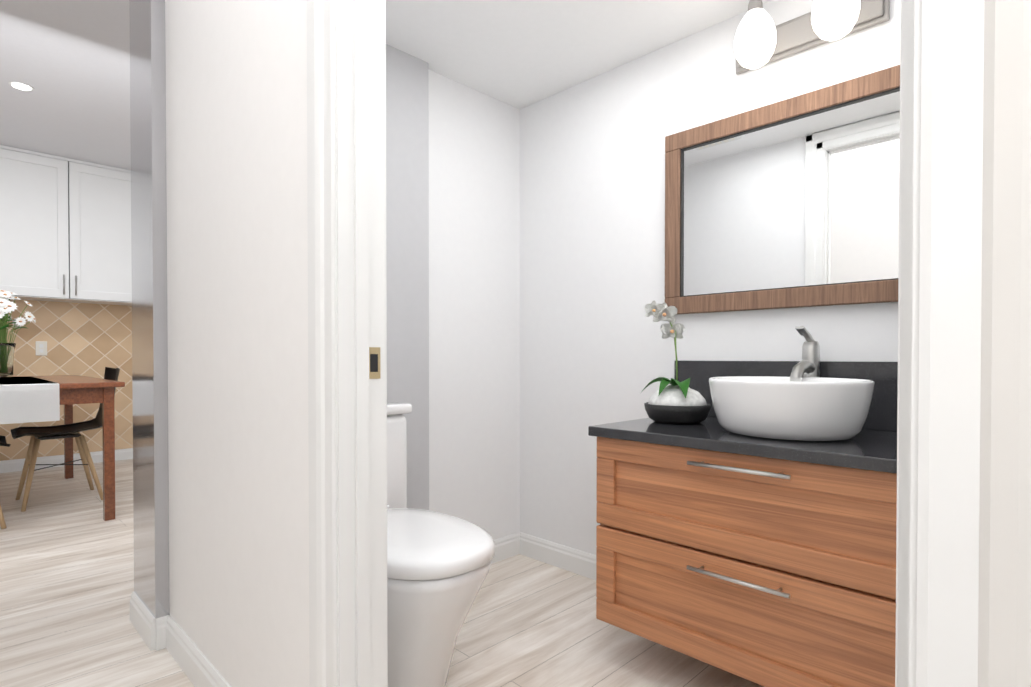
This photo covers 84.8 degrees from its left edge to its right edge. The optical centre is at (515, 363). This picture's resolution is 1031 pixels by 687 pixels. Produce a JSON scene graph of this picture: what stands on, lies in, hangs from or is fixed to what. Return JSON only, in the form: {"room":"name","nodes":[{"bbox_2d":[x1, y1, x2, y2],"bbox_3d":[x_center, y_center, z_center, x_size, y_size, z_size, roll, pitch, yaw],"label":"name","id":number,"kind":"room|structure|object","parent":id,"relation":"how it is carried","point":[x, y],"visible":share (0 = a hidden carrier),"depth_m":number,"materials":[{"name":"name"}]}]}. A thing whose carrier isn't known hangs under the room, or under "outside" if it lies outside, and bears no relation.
{"room":"hallway","nodes":[
{"label":"hallway","id":0,"kind":"room"},
{"bbox_2d":[0,0,130,169],"bbox_3d":[-1.187,-1.697,2.067,8.015,0.100,5.800,1,1,45],"label":"ceiling","id":1,"kind":"structure","parent":0,"point":[68,61],"depth_m":3.30,"materials":[{"name":"paint"}]},
{"bbox_2d":[8,81,34,90],"bbox_3d":[-2.964,-1.659,3.391,0.119,0.005,0.119,0,1,18],"label":"recessed light","id":2,"kind":"object","parent":1,"relation":"in","point":[21,86],"visible":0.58,"depth_m":3.36,"materials":[{"name":"plastic"}]},
{"bbox_2d":[129,0,169,618],"bbox_3d":[-1.256,-0.360,1.933,0.300,2.570,0.040,1,1,45],"label":"pilaster","id":3,"kind":"object","parent":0,"point":[149,291],"visible":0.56,"depth_m":1.85,"materials":[{"name":"paint"}]},
{"bbox_2d":[165,0,308,686],"bbox_3d":[-0.090,-0.348,0.861,2.865,2.570,0.092,1,1,45],"label":"wall","id":4,"kind":"structure","parent":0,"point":[236,190],"depth_m":1.39,"materials":[{"name":"paint"}]},
{"bbox_2d":[0,459,763,686],"bbox_3d":[-1.187,0.953,2.099,8.015,0.060,5.800,1,1,45],"label":"floor","id":5,"kind":"structure","parent":0,"point":[66,570],"depth_m":2.02,"materials":[{"name":"laminate"}]},
{"bbox_2d":[0,435,10,528],"bbox_3d":[-3.130,0.476,3.067,0.460,0.877,0.559,1,1,45],"label":"chair","id":6,"kind":"object","parent":5,"relation":"on","point":[3,442],"visible":1,"depth_m":3.11,"materials":[{"name":"black plastic"}]},
{"bbox_2d":[11,367,119,511],"bbox_3d":[-2.972,0.468,3.762,0.460,0.877,0.559,1,1,45],"label":"chair","id":7,"kind":"object","parent":5,"relation":"on","point":[39,434],"visible":0.9,"depth_m":3.72,"materials":[{"name":"black plastic"}]},
{"bbox_2d":[13,375,124,520],"bbox_3d":[-3.201,0.505,3.561,1.720,0.800,0.930,1,1,45],"label":"dining table","id":8,"kind":"object","parent":5,"relation":"on","point":[76,389],"visible":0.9,"depth_m":3.26,"materials":[{"name":"brown wood"}]},
{"bbox_2d":[0,376,59,423],"bbox_3d":[-3.169,0.206,3.406,1.480,0.202,0.500,1,1,45],"label":"table runner","id":9,"kind":"object","parent":8,"relation":"on","point":[28,399],"visible":1,"depth_m":2.98,"materials":[{"name":"white fabric"}]},
{"bbox_2d":[0,290,35,376],"bbox_3d":[-3.610,-0.211,3.983,0.330,0.614,0.358,1,1,45],"label":"flower vase","id":10,"kind":"object","parent":9,"relation":"on","point":[7,349],"visible":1,"depth_m":3.95,"materials":[{"name":"clear glass"}]},
{"bbox_2d":[387,401,493,686],"bbox_3d":[-0.375,0.532,1.664,0.744,0.792,0.426,1,1,45],"label":"toilet","id":11,"kind":"object","parent":5,"relation":"on","point":[438,565],"visible":0.23,"depth_m":1.46,"materials":[{"name":"ceramic"}]},
{"bbox_2d":[386,44,519,539],"bbox_3d":[-0.609,-0.366,2.410,0.540,2.570,1.550,1,1,45],"label":"wall","id":12,"kind":"structure","parent":0,"point":[453,245],"depth_m":2.43,"materials":[{"name":"paint"}]},
{"bbox_2d":[386,0,770,108],"bbox_3d":[0.447,-1.248,1.327,2.550,0.100,1.345,1,1,45],"label":"ceiling","id":13,"kind":"structure","parent":0,"point":[519,54],"depth_m":2.08,"materials":[{"name":"paint"}]},
{"bbox_2d":[306,0,1030,686],"bbox_3d":[0.020,-0.124,0.754,1.055,2.125,0.130,1,1,45],"label":"door frame","id":14,"kind":"structure","parent":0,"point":[974,516],"depth_m":0.40,"materials":[{"name":"wood"}]},
{"bbox_2d":[895,0,911,686],"bbox_3d":[0.667,-0.082,0.866,0.099,2.014,0.859,1,1,45],"label":"door","id":15,"kind":"structure","parent":14,"relation":"in","point":[903,338],"depth_m":0.55,"materials":[{"name":"wood"}]},
{"bbox_2d":[520,0,900,554],"bbox_3d":[0.963,-0.359,1.854,2.780,2.570,0.115,1,1,45],"label":"wall","id":16,"kind":"structure","parent":0,"point":[596,348],"depth_m":2.31,"materials":[{"name":"paint"}]},
{"bbox_2d":[0,448,595,686],"bbox_3d":[-1.182,0.873,2.092,7.800,0.100,5.600,1,1,45],"label":"baseboard","id":17,"kind":"structure","parent":16,"relation":"attached to","point":[168,633],"depth_m":2.41,"materials":[{"name":"wood"}]},
{"bbox_2d":[588,361,897,686],"bbox_3d":[0.743,0.399,1.607,0.934,0.804,0.552,1,1,45],"label":"vanity cabinet","id":18,"kind":"object","parent":16,"relation":"attached to","point":[765,562],"visible":0.69,"depth_m":1.44,"materials":[{"name":"brown wood"}]},
{"bbox_2d":[642,301,710,423],"bbox_3d":[0.531,-0.007,1.855,0.213,0.398,0.212,1,1,45],"label":"orchid plant","id":19,"kind":"object","parent":18,"relation":"on","point":[676,401],"visible":1,"depth_m":1.80,"materials":[{"name":"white plant"}]},
{"bbox_2d":[708,376,874,440],"bbox_3d":[0.745,0.120,1.557,0.416,0.153,0.356,1,1,45],"label":"vessel basin","id":20,"kind":"object","parent":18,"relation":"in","point":[809,408],"visible":1,"depth_m":1.41,"materials":[{"name":"ceramic"}]},
{"bbox_2d":[790,326,819,381],"bbox_3d":[0.868,0.042,1.697,0.062,0.306,0.178,1,1,45],"label":"tap","id":21,"kind":"object","parent":18,"relation":"on","point":[808,365],"visible":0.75,"depth_m":1.71,"materials":[{"name":"silver metal"}]},
{"bbox_2d":[665,65,899,314],"bbox_3d":[0.917,-0.514,1.793,0.980,0.670,0.027,1,1,45],"label":"wall mirror","id":22,"kind":"object","parent":16,"relation":"attached to","point":[793,202],"visible":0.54,"depth_m":1.82,"materials":[{"name":"brown wood"}]},
{"bbox_2d":[734,0,889,74],"bbox_3d":[0.862,-1.050,1.731,0.450,0.221,0.184,1,1,45],"label":"sconce","id":23,"kind":"object","parent":16,"relation":"attached to","point":[761,39],"visible":1,"depth_m":1.74,"materials":[{"name":"white glass"}]},
{"bbox_3d":[-3.981,-0.395,4.875,0.115,2.570,5.800,1,1,45],"label":"wall","id":24,"kind":"structure","parent":0,"visible":0},
{"bbox_2d":[0,145,131,304],"bbox_3d":[-3.773,-1.103,4.743,0.348,1.148,1.188,1,1,45],"label":"upper cabinet","id":25,"kind":"object","parent":24,"relation":"attached to","point":[65,229],"depth_m":4.60,"materials":[{"name":"white wood"}]},
{"bbox_2d":[0,299,132,460],"bbox_3d":[-4.078,0.132,4.695,0.009,1.320,4.040,1,1,45],"label":"backsplash","id":26,"kind":"structure","parent":24,"relation":"attached to","point":[88,340],"depth_m":4.93,"materials":[{"name":"tile"}]},
{"bbox_2d":[35,341,46,355],"bbox_3d":[-3.995,-0.124,4.761,0.007,0.120,0.075,1,1,45],"label":"wall outlet","id":27,"kind":"object","parent":26,"relation":"attached to","point":[41,348],"visible":1,"depth_m":4.76,"materials":[{"name":"white plastic"}]}
]}

